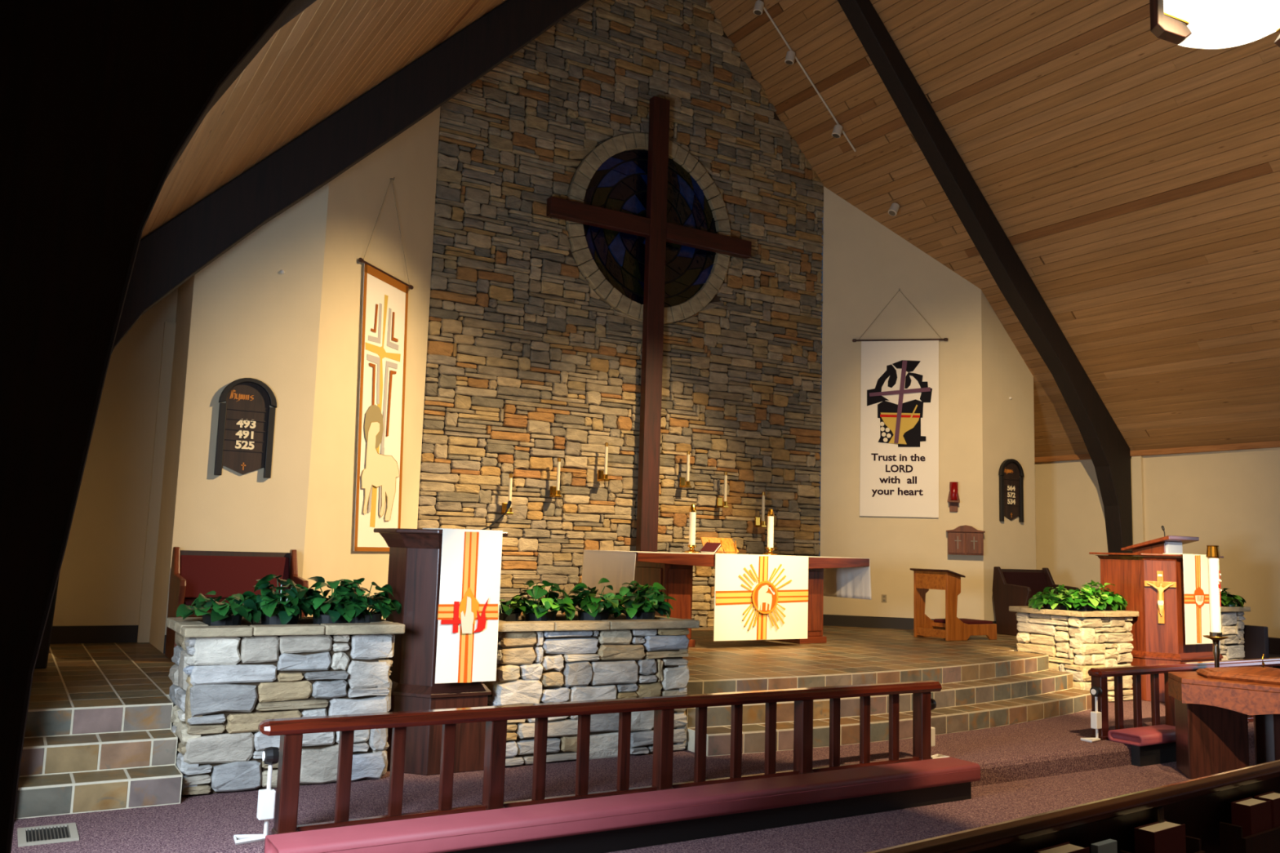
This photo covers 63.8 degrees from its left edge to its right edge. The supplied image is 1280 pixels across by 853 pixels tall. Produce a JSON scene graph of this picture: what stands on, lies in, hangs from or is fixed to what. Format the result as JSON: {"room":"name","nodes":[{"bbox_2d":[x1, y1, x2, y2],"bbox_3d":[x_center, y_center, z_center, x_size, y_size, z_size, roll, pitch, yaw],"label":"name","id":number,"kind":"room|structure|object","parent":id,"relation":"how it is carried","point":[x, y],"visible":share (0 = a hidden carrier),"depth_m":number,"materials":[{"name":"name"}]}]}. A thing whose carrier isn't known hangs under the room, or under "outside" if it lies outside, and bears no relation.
{"room":"house of worship","nodes":[
{"label":"house of worship","id":0,"kind":"room"},
{"bbox_2d":[52,288,177,626],"bbox_3d":[-5.178,0.070,9.898,1.112,3.950,0.120,6,-8,-31],"label":"wall","id":1,"kind":"structure","parent":0,"point":[100,584],"depth_m":9.88,"materials":[{"name":"paint"}]},
{"bbox_2d":[49,625,138,644],"bbox_3d":[-5.233,1.942,9.598,1.032,0.160,0.018,6,-8,-31],"label":"baseboard","id":2,"kind":"structure","parent":1,"relation":"attached to","point":[103,633],"depth_m":9.66,"materials":[{"name":"black"}]},
{"bbox_2d":[137,321,176,642],"bbox_3d":[-4.712,0.519,10.036,0.100,3.120,0.060,6,-8,-31],"label":"trim","id":3,"kind":"structure","parent":1,"relation":"attached to","point":[169,331],"depth_m":10.01,"materials":[{"name":"paint"}]},
{"bbox_2d":[149,276,192,652],"bbox_3d":[-4.370,0.078,9.760,0.120,3.950,0.962,6,-8,-31],"label":"wall","id":4,"kind":"structure","parent":0,"point":[184,298],"depth_m":9.65,"materials":[{"name":"paint"}]},
{"bbox_2d":[161,182,328,653],"bbox_3d":[-3.632,-0.482,9.633,1.146,5.079,0.120,6,-8,-31],"label":"wall","id":5,"kind":"structure","parent":0,"point":[248,318],"depth_m":9.60,"materials":[{"name":"paint"}]},
{"bbox_2d":[213,377,276,478],"bbox_3d":[-3.627,0.006,9.484,0.509,0.915,0.055,6,-8,-31],"label":"hymn board","id":6,"kind":"object","parent":5,"relation":"attached to","point":[246,420],"visible":1,"depth_m":9.49,"materials":[{"name":"brown wood"}]},
{"bbox_2d":[140,0,506,239],"bbox_3d":[1.220,-4.297,4.926,7.875,7.739,17.250,6,-8,-31],"label":"ceiling","id":7,"kind":"structure","parent":0,"point":[332,53],"depth_m":7.38,"materials":[{"name":"brown wood"}]},
{"bbox_2d":[1149,0,1279,48],"bbox_3d":[3.513,-4.387,6.231,0.819,4.348,0.819,7,-9,-39],"label":"lantern","id":8,"kind":"object","parent":7,"relation":"hanging from","point":[1193,24],"visible":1,"depth_m":5.94,"materials":[{"name":"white glass"}]},
{"bbox_2d":[302,106,440,619],"bbox_3d":[-2.860,-1.107,11.087,0.120,6.705,2.286,0,-7,15],"label":"wall","id":9,"kind":"structure","parent":0,"point":[356,197],"depth_m":10.64,"materials":[{"name":"paint"}]},
{"bbox_3d":[-2.719,-2.715,11.285,0.043,0.039,0.044,6,-8,-31],"label":"wall hook","id":10,"kind":"object","parent":9,"relation":"attached to","visible":0},
{"bbox_2d":[353,178,413,551],"bbox_3d":[-2.765,-0.701,11.076,0.048,4.061,1.220,0,-7,15],"label":"banner","id":11,"kind":"object","parent":10,"relation":"hanging from","point":[378,501],"visible":0.99,"depth_m":11.02,"materials":[{"name":"white fabric"}]},
{"bbox_2d":[24,625,1048,737],"bbox_3d":[1.211,2.669,11.371,13.960,0.480,4.657,6,-8,-31],"label":"platform","id":12,"kind":"object","parent":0,"point":[76,676],"visible":0.31,"depth_m":9.45,"materials":[{"name":"tile"}]},
{"bbox_2d":[164,546,308,660],"bbox_3d":[-3.494,1.530,8.944,1.040,0.929,0.620,6,-8,-31],"label":"pew","id":13,"kind":"object","parent":12,"relation":"on","point":[193,573],"visible":0.48,"depth_m":9.04,"materials":[{"name":"brown wood"}]},
{"bbox_2d":[183,599,240,606],"bbox_3d":[-3.461,1.535,8.888,0.920,0.070,0.430,6,-8,-31],"label":"seat cushion","id":14,"kind":"object","parent":13,"relation":"on","point":[186,602],"depth_m":8.62,"materials":[{"name":"red fabric"}]},
{"bbox_2d":[179,555,288,599],"bbox_3d":[-3.584,1.345,9.122,0.920,0.386,0.120,6,-8,-31],"label":"cushion","id":15,"kind":"object","parent":13,"relation":"on","point":[227,575],"depth_m":9.09,"materials":[{"name":"red fabric"}]},
{"bbox_2d":[34,0,1132,669],"bbox_3d":[1.346,-2.392,11.958,13.860,9.714,0.250,6,-8,-31],"label":"ceiling beams","id":16,"kind":"structure","parent":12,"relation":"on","point":[180,248],"depth_m":10.11,"materials":[{"name":"black wood"}]},
{"bbox_2d":[633,552,869,647],"bbox_3d":[1.034,1.968,11.778,3.220,0.994,1.140,6,-8,-31],"label":"altar","id":17,"kind":"object","parent":12,"relation":"on","point":[673,571],"visible":0.53,"depth_m":11.13,"materials":[{"name":"brown wood"}]},
{"bbox_2d":[581,550,871,599],"bbox_3d":[1.040,1.711,11.815,3.310,0.486,1.146,6,-8,-31],"label":"linens","id":18,"kind":"object","parent":17,"relation":"on","point":[618,567],"visible":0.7,"depth_m":11.31,"materials":[{"name":"beige fabric"}]},
{"bbox_2d":[700,537,738,554],"bbox_3d":[0.931,1.388,11.996,0.487,0.181,0.173,6,-8,-31],"label":"bookstand","id":19,"kind":"object","parent":18,"relation":"on","point":[728,546],"visible":0.77,"depth_m":12.00,"materials":[{"name":"gold metal"}]},
{"bbox_2d":[699,542,721,553],"bbox_3d":[0.808,1.391,11.750,0.180,0.131,0.186,-2,-8,30],"label":"book","id":20,"kind":"object","parent":19,"relation":"on","point":[708,548],"visible":0.9,"depth_m":11.71,"materials":[{"name":"red leather"}]},
{"bbox_2d":[688,552,808,641],"bbox_3d":[1.187,1.897,11.534,1.295,0.920,0.685,6,-8,-31],"label":"altar cloth","id":21,"kind":"object","parent":18,"relation":"on","point":[757,597],"visible":0.97,"depth_m":11.24,"materials":[{"name":"beige fabric"}]},
{"bbox_2d":[684,503,699,552],"bbox_3d":[0.590,1.146,11.584,0.170,0.545,0.170,6,-8,-31],"label":"candlestick","id":22,"kind":"object","parent":21,"relation":"on","point":[691,545],"visible":0.97,"depth_m":11.55,"materials":[{"name":"white wax"}]},
{"bbox_2d":[688,511,696,545],"bbox_3d":[0.590,1.141,11.584,0.072,0.396,0.072,6,-8,-31],"label":"candle","id":23,"kind":"object","parent":22,"relation":"on","point":[692,514],"depth_m":11.56,"materials":[{"name":"beige wax"}]},
{"bbox_2d":[763,508,777,555],"bbox_3d":[1.543,1.244,12.164,0.170,0.545,0.170,6,-8,-31],"label":"candlestick","id":24,"kind":"object","parent":21,"relation":"on","point":[770,548],"visible":0.99,"depth_m":12.13,"materials":[{"name":"white wax"}]},
{"bbox_2d":[767,515,773,547],"bbox_3d":[1.543,1.238,12.165,0.072,0.396,0.072,6,-8,-31],"label":"candle","id":25,"kind":"object","parent":24,"relation":"on","point":[770,518],"depth_m":12.14,"materials":[{"name":"beige wax"}]},
{"bbox_2d":[910,568,996,640],"bbox_3d":[4.082,2.304,13.361,0.955,0.883,0.640,6,-8,-31],"label":"kneeler","id":26,"kind":"object","parent":12,"relation":"on","point":[951,628],"visible":1,"depth_m":13.14,"materials":[{"name":"brown wood"}]},
{"bbox_2d":[992,566,1079,635],"bbox_3d":[5.573,2.456,14.471,1.100,0.929,0.620,6,-8,-31],"label":"pew","id":27,"kind":"object","parent":12,"relation":"on","point":[1011,587],"visible":0.48,"depth_m":14.37,"materials":[{"name":"brown wood"}]},
{"bbox_2d":[14,656,1091,819],"bbox_3d":[0.720,2.293,8.245,9.832,0.468,0.997,6,-8,-34],"label":"steps","id":28,"kind":"structure","parent":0,"point":[65,775],"depth_m":7.84,"materials":[{"name":"tile"}]},
{"bbox_2d":[417,0,823,627],"bbox_3d":[0.081,-2.096,14.020,6.155,9.930,0.279,6,-8,-31],"label":"wall","id":29,"kind":"structure","parent":0,"point":[528,367],"depth_m":13.50,"materials":[{"name":"stone"}]},
{"bbox_2d":[501,473,513,515],"bbox_3d":[-1.595,0.814,12.408,0.090,0.495,0.175,6,-8,-31],"label":"wall sconce","id":30,"kind":"object","parent":29,"relation":"attached to","point":[504,508],"visible":0.8,"depth_m":12.37,"materials":[{"name":"gold metal"}]},
{"bbox_2d":[507,477,512,507],"bbox_3d":[-1.561,0.785,12.376,0.040,0.407,0.040,6,-8,-31],"label":"candle","id":31,"kind":"object","parent":30,"relation":"on","point":[510,482],"depth_m":12.36,"materials":[{"name":"beige wax"}]},
{"bbox_2d":[549,457,561,497],"bbox_3d":[-1.043,0.632,12.768,0.090,0.495,0.175,6,-8,-31],"label":"wall sconce","id":32,"kind":"object","parent":29,"relation":"attached to","point":[554,493],"visible":1,"depth_m":12.73,"materials":[{"name":"gold metal"}]},
{"bbox_2d":[555,462,560,490],"bbox_3d":[-1.009,0.603,12.736,0.040,0.407,0.040,6,-8,-31],"label":"candle","id":33,"kind":"object","parent":32,"relation":"on","point":[558,463],"depth_m":12.72,"materials":[{"name":"beige wax"}]},
{"bbox_2d":[596,442,608,481],"bbox_3d":[-0.466,0.452,13.143,0.090,0.495,0.175,6,-8,-31],"label":"wall sconce","id":34,"kind":"object","parent":29,"relation":"attached to","point":[601,477],"visible":1,"depth_m":13.10,"materials":[{"name":"gold metal"}]},
{"bbox_2d":[604,446,608,474],"bbox_3d":[-0.432,0.423,13.111,0.040,0.407,0.040,6,-8,-31],"label":"candle","id":35,"kind":"object","parent":34,"relation":"on","point":[606,447],"depth_m":13.09,"materials":[{"name":"beige wax"}]},
{"bbox_2d":[565,133,730,323],"bbox_3d":[0.141,-2.689,14.023,2.607,2.607,0.197,6,-8,-31],"label":"window","id":36,"kind":"structure","parent":29,"relation":"in","point":[613,175],"depth_m":13.90,"materials":[{"name":"blue glass"}]},
{"bbox_2d":[546,95,751,551],"bbox_3d":[0.146,-0.933,13.653,3.190,7.139,0.125,6,-8,-31],"label":"wall cross","id":37,"kind":"object","parent":29,"relation":"attached to","point":[655,227],"visible":0.8,"depth_m":13.65,"materials":[{"name":"brown wood"}]},
{"bbox_2d":[679,450,691,488],"bbox_3d":[0.610,0.571,13.798,0.090,0.495,0.175,6,-8,-31],"label":"wall sconce","id":38,"kind":"object","parent":29,"relation":"attached to","point":[682,480],"visible":1,"depth_m":13.76,"materials":[{"name":"white wax"}]},
{"bbox_2d":[716,471,728,507],"bbox_3d":[1.134,0.864,14.094,0.090,0.495,0.175,6,-8,-31],"label":"wall sconce","id":39,"kind":"object","parent":29,"relation":"attached to","point":[719,500],"visible":1,"depth_m":14.06,"materials":[{"name":"gold metal"}]},
{"bbox_2d":[754,491,766,527],"bbox_3d":[1.688,1.160,14.408,0.090,0.495,0.175,6,-8,-31],"label":"wall sconce","id":40,"kind":"object","parent":29,"relation":"attached to","point":[757,520],"visible":1,"depth_m":14.37,"materials":[{"name":"gold metal"}]},
{"bbox_2d":[11,699,1254,852],"bbox_3d":[2.110,2.828,9.272,14.980,0.270,3.130,6,-8,-31],"label":"carpet floor","id":41,"kind":"structure","parent":0,"point":[209,823],"depth_m":6.63,"materials":[{"name":"carpet"}]},
{"bbox_2d":[17,822,79,847],"bbox_3d":[-2.973,2.048,5.167,0.260,0.011,0.320,6,-8,-31],"label":"floor vent","id":42,"kind":"object","parent":41,"relation":"on","point":[63,833],"visible":1,"depth_m":5.16,"materials":[{"name":"beige metal"}]},
{"bbox_2d":[233,746,279,844],"bbox_3d":[-1.946,1.862,5.220,0.190,0.453,0.122,6,-8,-31],"label":"stand","id":43,"kind":"object","parent":41,"relation":"on","point":[270,756],"visible":0.96,"depth_m":5.22,"materials":[{"name":"white plastic"}]},
{"bbox_2d":[166,617,404,795],"bbox_3d":[-2.319,1.754,6.646,1.331,0.986,0.806,6,-8,-31],"label":"stone planter","id":44,"kind":"object","parent":41,"relation":"on","point":[227,680],"visible":0.89,"depth_m":6.30,"materials":[{"name":"stone"}]},
{"bbox_2d":[176,591,263,626],"bbox_3d":[-2.637,1.148,6.481,0.529,0.217,0.479,6,-8,-31],"label":"pothos plant","id":45,"kind":"object","parent":44,"relation":"on","point":[221,614],"visible":0.98,"depth_m":6.39,"materials":[{"name":"green plant"}]},
{"bbox_2d":[240,573,320,625],"bbox_3d":[-2.316,1.123,6.681,0.461,0.332,0.500,0,-7,18],"label":"pothos plant","id":46,"kind":"object","parent":44,"relation":"on","point":[273,605],"visible":0.91,"depth_m":6.59,"materials":[{"name":"green plant"}]},
{"bbox_2d":[297,576,372,624],"bbox_3d":[-2.044,1.158,6.831,0.562,0.314,0.445,6,-8,-31],"label":"pothos plant","id":47,"kind":"object","parent":44,"relation":"on","point":[344,615],"visible":0.88,"depth_m":6.76,"materials":[{"name":"green plant"}]},
{"bbox_2d":[319,577,401,622],"bbox_3d":[-1.867,1.178,6.952,0.557,0.313,0.477,6,-8,-31],"label":"pothos plant","id":48,"kind":"object","parent":44,"relation":"on","point":[383,606],"visible":0.73,"depth_m":6.87,"materials":[{"name":"green plant"}]},
{"bbox_2d":[373,528,507,775],"bbox_3d":[-1.435,1.526,7.151,0.715,1.604,0.750,6,-8,-31],"label":"pulpit","id":49,"kind":"object","parent":41,"relation":"on","point":[414,575],"visible":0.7,"depth_m":6.91,"materials":[{"name":"brown wood"}]},
{"bbox_2d":[422,528,502,684],"bbox_3d":[-1.247,1.217,7.067,0.441,1.016,0.411,6,-8,-31],"label":"cloth","id":50,"kind":"object","parent":49,"relation":"on","point":[468,606],"visible":0.98,"depth_m":6.90,"materials":[{"name":"beige fabric"}]},
{"bbox_2d":[482,613,699,766],"bbox_3d":[-0.486,1.943,7.763,1.701,0.989,0.806,6,-8,-31],"label":"stone planter","id":51,"kind":"object","parent":41,"relation":"on","point":[562,660],"visible":0.66,"depth_m":7.43,"materials":[{"name":"stone"}]},
{"bbox_2d":[498,597,533,621],"bbox_3d":[-1.012,1.327,7.459,0.535,0.194,0.397,6,-8,-31],"label":"pothos plant","id":52,"kind":"object","parent":51,"relation":"on","point":[505,613],"visible":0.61,"depth_m":7.39,"materials":[{"name":"green plant"}]},
{"bbox_2d":[506,580,576,621],"bbox_3d":[-0.741,1.292,7.608,0.537,0.310,0.467,6,-8,-31],"label":"pothos plant","id":53,"kind":"object","parent":51,"relation":"on","point":[550,602],"visible":0.95,"depth_m":7.52,"materials":[{"name":"green plant"}]},
{"bbox_2d":[560,577,627,620],"bbox_3d":[-0.348,1.323,7.866,0.539,0.332,0.484,6,-8,-31],"label":"pothos plant","id":54,"kind":"object","parent":51,"relation":"on","point":[594,609],"visible":0.91,"depth_m":7.78,"materials":[{"name":"green plant"}]},
{"bbox_2d":[608,580,676,619],"bbox_3d":[0.004,1.367,8.060,0.553,0.309,0.467,6,-8,-31],"label":"pothos plant","id":55,"kind":"object","parent":51,"relation":"on","point":[637,607],"visible":0.85,"depth_m":8.00,"materials":[{"name":"green plant"}]},
{"bbox_2d":[257,680,942,835],"bbox_3d":[0.155,2.015,6.530,4.970,0.584,0.139,6,-8,-31],"label":"rail","id":56,"kind":"object","parent":41,"relation":"on","point":[291,731],"visible":0.85,"depth_m":6.21,"materials":[{"name":"brown wood"}]},
{"bbox_2d":[930,698,949,759],"bbox_3d":[2.243,2.297,7.831,0.200,0.453,0.122,6,-8,-31],"label":"stand","id":57,"kind":"object","parent":41,"relation":"on","point":[933,704],"visible":0.49,"depth_m":7.78,"materials":[{"name":"white plastic"}]},
{"bbox_2d":[1008,605,1138,702],"bbox_3d":[4.919,2.565,11.665,1.011,0.987,0.966,6,-8,-31],"label":"stone planter","id":58,"kind":"object","parent":41,"relation":"on","point":[1075,642],"visible":0.7,"depth_m":11.33,"materials":[{"name":"stone"}]},
{"bbox_2d":[1027,584,1087,610],"bbox_3d":[4.718,1.938,11.655,0.696,0.303,0.604,6,-8,-31],"label":"pothos plant","id":59,"kind":"object","parent":58,"relation":"in","point":[1051,601],"visible":0.94,"depth_m":11.51,"materials":[{"name":"green plant"}]},
{"bbox_2d":[1059,584,1113,611],"bbox_3d":[5.012,1.946,11.646,0.651,0.324,0.595,6,-8,-31],"label":"pothos plant","id":60,"kind":"object","parent":58,"relation":"on","point":[1094,603],"visible":0.77,"depth_m":11.50,"materials":[{"name":"green plant"}]},
{"bbox_2d":[1076,580,1128,611],"bbox_3d":[5.227,1.944,11.776,0.680,0.367,0.579,6,-8,-31],"label":"pothos plant","id":61,"kind":"object","parent":58,"relation":"in","point":[1116,600],"visible":0.39,"depth_m":11.68,"materials":[{"name":"green plant"}]},
{"bbox_2d":[1080,686,1102,742],"bbox_3d":[3.880,2.464,8.829,0.190,0.453,0.122,6,-8,-31],"label":"stand","id":62,"kind":"object","parent":41,"relation":"on","point":[1096,691],"visible":1,"depth_m":8.84,"materials":[{"name":"white plastic"}]},
{"bbox_2d":[1088,552,1223,702],"bbox_3d":[6.041,2.304,11.937,1.190,1.629,1.000,6,-8,-31],"label":"lectern","id":63,"kind":"object","parent":41,"relation":"on","point":[1153,642],"visible":0.58,"depth_m":11.54,"materials":[{"name":"brown wood"}]},
{"bbox_2d":[1120,535,1199,554],"bbox_3d":[6.103,1.394,12.083,0.600,0.213,0.600,6,-8,-31],"label":"desk","id":64,"kind":"object","parent":63,"relation":"on","point":[1169,544],"visible":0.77,"depth_m":11.89,"materials":[{"name":"brown wood"}]},
{"bbox_2d":[1144,570,1176,623],"bbox_3d":[5.811,1.907,11.486,0.320,0.580,0.075,-2,-8,29],"label":"crucifix","id":65,"kind":"object","parent":63,"relation":"attached to","point":[1159,584],"visible":1,"depth_m":11.47,"materials":[{"name":"gold metal"}]},
{"bbox_2d":[1163,553,1213,644],"bbox_3d":[6.174,1.934,11.570,0.577,0.988,0.252,6,-8,-31],"label":"cloth","id":66,"kind":"object","parent":63,"relation":"on","point":[1196,585],"visible":0.77,"depth_m":11.45,"materials":[{"name":"beige fabric"}]},
{"bbox_2d":[1087,657,1279,740],"bbox_3d":[6.022,2.616,10.189,4.950,0.599,0.139,6,-8,-31],"label":"rail","id":67,"kind":"object","parent":41,"relation":"on","point":[1099,675],"visible":0.34,"depth_m":9.24,"materials":[{"name":"brown wood"}]},
{"bbox_2d":[1218,605,1250,661],"bbox_3d":[6.832,2.711,12.635,1.016,1.031,0.806,6,-8,-31],"label":"stone planter","id":68,"kind":"object","parent":41,"relation":"on","point":[1231,648],"visible":0.12,"depth_m":12.44,"materials":[{"name":"stone"}]},
{"bbox_2d":[1220,587,1245,607],"bbox_3d":[7.194,2.122,12.680,0.512,0.263,0.536,2,-7,-1],"label":"pothos plant","id":69,"kind":"object","parent":68,"relation":"in","point":[1228,600],"visible":0.48,"depth_m":12.54,"materials":[{"name":"green plant"}]},
{"bbox_2d":[1240,625,1279,668],"bbox_3d":[7.798,2.895,12.956,0.950,0.799,0.650,6,-8,-31],"label":"bench","id":70,"kind":"object","parent":41,"relation":"on","point":[1257,642],"visible":0.3,"depth_m":12.59,"materials":[{"name":"black"}]},
{"bbox_2d":[820,186,983,620],"bbox_3d":[3.838,-0.379,15.166,2.286,6.617,0.120,0,-7,12],"label":"wall","id":71,"kind":"structure","parent":0,"point":[865,263],"depth_m":15.11,"materials":[{"name":"paint"}]},
{"bbox_2d":[822,614,933,629],"bbox_3d":[3.726,2.817,14.723,2.286,0.160,0.018,0,-7,12],"label":"baseboard","id":72,"kind":"structure","parent":71,"relation":"attached to","point":[828,620],"depth_m":14.81,"materials":[{"name":"black wood"}]},
{"bbox_2d":[947,481,959,511],"bbox_3d":[4.490,1.007,14.718,0.170,0.420,0.138,0,-7,12],"label":"sanctuary lamp","id":73,"kind":"object","parent":71,"relation":"attached to","point":[953,500],"visible":1,"depth_m":14.69,"materials":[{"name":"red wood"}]},
{"bbox_2d":[946,524,985,555],"bbox_3d":[4.620,1.613,14.610,0.520,0.420,0.148,0,-7,12],"label":"aumbry","id":74,"kind":"object","parent":71,"relation":"attached to","point":[965,540],"visible":1,"depth_m":14.54,"materials":[{"name":"brown wood"}]},
{"bbox_3d":[3.852,-2.025,15.279,0.043,0.039,0.044,6,-8,-31],"label":"wall hook","id":75,"kind":"object","parent":71,"relation":"attached to","visible":0},
{"bbox_2d":[852,290,947,517],"bbox_3d":[3.804,-0.363,15.075,1.370,3.362,0.048,0,-7,12],"label":"banner","id":76,"kind":"object","parent":75,"relation":"hanging from","point":[900,389],"visible":1,"depth_m":15.02,"materials":[{"name":"white fabric"}]},
{"bbox_2d":[607,747,1255,852],"bbox_3d":[5.826,2.321,3.261,14.980,0.100,11.100,6,-8,-31],"label":"floor","id":77,"kind":"structure","parent":0,"point":[989,804],"depth_m":6.76,"materials":[{"name":"carpet"}]},
{"bbox_2d":[0,0,316,852],"bbox_3d":[4.208,-2.592,6.727,14.550,10.364,0.250,6,-8,-31],"label":"arch","id":78,"kind":"object","parent":77,"relation":"on","point":[100,100],"visible":1,"depth_m":2.80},
{"bbox_2d":[263,757,980,852],"bbox_3d":[0.283,2.317,6.154,4.810,0.244,0.302,6,-8,-31],"label":"kneeler","id":79,"kind":"object","parent":77,"relation":"on","point":[610,824],"visible":1,"depth_m":5.92,"materials":[{"name":"leather"}]},
{"bbox_2d":[865,760,1279,852],"bbox_3d":[1.766,1.783,3.901,5.520,0.869,0.635,7,-8,-36],"label":"pew","id":80,"kind":"object","parent":77,"relation":"on","point":[1202,804],"visible":0.94,"depth_m":3.70,"materials":[{"name":"brown wood"}]},
{"bbox_2d":[1033,842,1089,852],"bbox_3d":[1.350,1.474,3.292,0.204,0.234,0.072,7,-8,-36],"label":"hymnal","id":81,"kind":"object","parent":80,"relation":"in","point":[1067,847],"visible":1,"depth_m":3.32,"materials":[{"name":"red"}]},
{"bbox_2d":[1090,839,1117,852],"bbox_3d":[1.548,1.502,3.428,0.120,0.224,0.026,7,-8,-36],"label":"booklet","id":82,"kind":"object","parent":80,"relation":"in","point":[1109,846],"visible":1,"depth_m":3.43,"materials":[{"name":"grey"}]},
{"bbox_2d":[1133,819,1186,852],"bbox_3d":[1.853,1.538,3.661,0.219,0.224,0.072,7,-8,-36],"label":"hymnal","id":83,"kind":"object","parent":80,"relation":"in","point":[1166,837],"visible":1,"depth_m":3.63,"materials":[{"name":"red"}]},
{"bbox_2d":[1231,797,1271,837],"bbox_3d":[2.430,1.606,4.086,0.179,0.224,0.072,7,-8,-36],"label":"hymnal","id":84,"kind":"object","parent":80,"relation":"in","point":[1254,815],"visible":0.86,"depth_m":4.05,"materials":[{"name":"red"}]},
{"bbox_2d":[1253,791,1279,828],"bbox_3d":[2.595,1.625,4.207,0.179,0.224,0.072,7,-8,-36],"label":"hymnal","id":85,"kind":"object","parent":80,"relation":"in","point":[1274,797],"visible":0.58,"depth_m":4.16,"materials":[{"name":"red"}]},
{"bbox_2d":[1107,724,1176,766],"bbox_3d":[4.434,2.758,8.904,0.780,0.261,0.317,6,-8,-31],"label":"kneeler","id":86,"kind":"object","parent":77,"relation":"on","point":[1151,744],"visible":0.74,"depth_m":8.75,"materials":[{"name":"leather"}]},
{"bbox_2d":[1107,724,1175,746],"bbox_3d":[4.436,2.674,8.914,0.780,0.090,0.315,6,-8,-31],"label":"cushion","id":87,"kind":"object","parent":86,"relation":"on","point":[1158,735],"depth_m":8.77,"materials":[{"name":"fabric"}]},
{"bbox_2d":[1203,631,1229,667],"bbox_3d":[5.134,2.386,9.142,0.280,1.099,0.276,6,-8,-31],"label":"candle stand","id":88,"kind":"object","parent":77,"relation":"on","point":[1215,637],"visible":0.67,"depth_m":9.16,"materials":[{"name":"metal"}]},
{"bbox_2d":[1206,545,1222,632],"bbox_3d":[5.163,1.482,9.245,0.112,0.818,0.116,6,-8,-31],"label":"paschal candle","id":89,"kind":"object","parent":88,"relation":"on","point":[1213,555],"visible":0.99,"depth_m":9.22,"materials":[{"name":"beige wax"}]},
{"bbox_2d":[1168,671,1279,779],"bbox_3d":[5.091,2.438,8.267,1.357,0.789,1.312,6,-8,-31],"label":"table","id":90,"kind":"object","parent":77,"relation":"on","point":[1211,714],"visible":0.8,"depth_m":8.21,"materials":[{"name":"brown wood"}]},
{"bbox_2d":[1195,653,1279,684],"bbox_3d":[5.091,1.946,8.332,0.950,0.200,0.919,6,-8,-31],"label":"lid","id":91,"kind":"object","parent":90,"relation":"on","point":[1260,674],"visible":1,"depth_m":8.20,"materials":[{"name":"brown wood"}]},
{"bbox_2d":[704,0,1279,457],"bbox_3d":[7.664,-3.842,8.873,7.253,7.331,17.250,6,-8,-31],"label":"ceiling","id":92,"kind":"structure","parent":0,"point":[1132,174],"depth_m":13.08,"materials":[{"name":"brown wood"}]},
{"bbox_2d":[763,6,856,151],"bbox_3d":[2.333,-4.986,14.508,1.878,1.902,0.028,6,-8,-29],"label":"track","id":93,"kind":"object","parent":92,"relation":"attached to","point":[764,8],"visible":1,"depth_m":14.53,"materials":[{"name":"beige metal"}]},
{"bbox_2d":[753,0,764,14],"bbox_3d":[1.637,-5.776,14.180,0.158,0.181,0.131,6,-8,-31],"label":"track spotlight","id":94,"kind":"object","parent":93,"relation":"attached to","point":[759,5],"visible":1,"depth_m":14.13,"materials":[{"name":"beige metal"}]},
{"bbox_2d":[784,50,795,64],"bbox_3d":[2.101,-5.165,14.396,0.158,0.182,0.135,6,-8,-31],"label":"track spotlight","id":95,"kind":"object","parent":93,"relation":"attached to","point":[790,55],"visible":1,"depth_m":14.35,"materials":[{"name":"beige metal"}]},
{"bbox_2d":[831,124,843,137],"bbox_3d":[2.820,-4.227,14.713,0.162,0.185,0.134,6,-8,-31],"label":"track spotlight","id":96,"kind":"object","parent":93,"relation":"attached to","point":[837,129],"visible":1,"depth_m":14.67,"materials":[{"name":"beige metal"}]},
{"bbox_2d":[888,202,899,216],"bbox_3d":[3.698,-3.164,14.985,0.182,0.189,0.132,6,-8,-31],"label":"track spotlight","id":97,"kind":"object","parent":92,"relation":"attached to","point":[895,207],"visible":1,"depth_m":14.94,"materials":[{"name":"beige metal"}]},
{"bbox_2d":[981,290,1035,621],"bbox_3d":[5.373,0.505,15.116,1.146,4.944,0.120,6,-8,-31],"label":"wall","id":98,"kind":"structure","parent":0,"point":[1007,424],"depth_m":15.06,"materials":[{"name":"paint"}]},
{"bbox_2d":[998,458,1024,522],"bbox_3d":[5.415,0.929,14.996,0.509,0.915,0.055,6,-8,-31],"label":"hymn board","id":99,"kind":"object","parent":98,"relation":"attached to","point":[1011,485],"visible":1,"depth_m":15.00,"materials":[{"name":"brown wood"}]},
{"bbox_2d":[1034,447,1279,638],"bbox_3d":[10.641,1.515,9.748,0.200,3.305,16.500,6,-8,-31],"label":"wall","id":100,"kind":"structure","parent":0,"point":[1229,500],"depth_m":14.36,"materials":[{"name":"paint"}]},
{"bbox_2d":[1131,455,1145,544],"bbox_3d":[7.267,2.039,14.954,0.050,3.275,0.150,6,-8,-31],"label":"trim","id":101,"kind":"structure","parent":100,"relation":"attached to","point":[1137,468],"depth_m":15.05,"materials":[{"name":"paint"}]},
{"bbox_2d":[1034,440,1279,462],"bbox_3d":[10.576,-0.124,9.869,0.070,0.082,16.500,6,-8,-31],"label":"trim","id":102,"kind":"structure","parent":100,"relation":"attached to","point":[1272,444],"depth_m":14.52,"materials":[{"name":"brown wood"}]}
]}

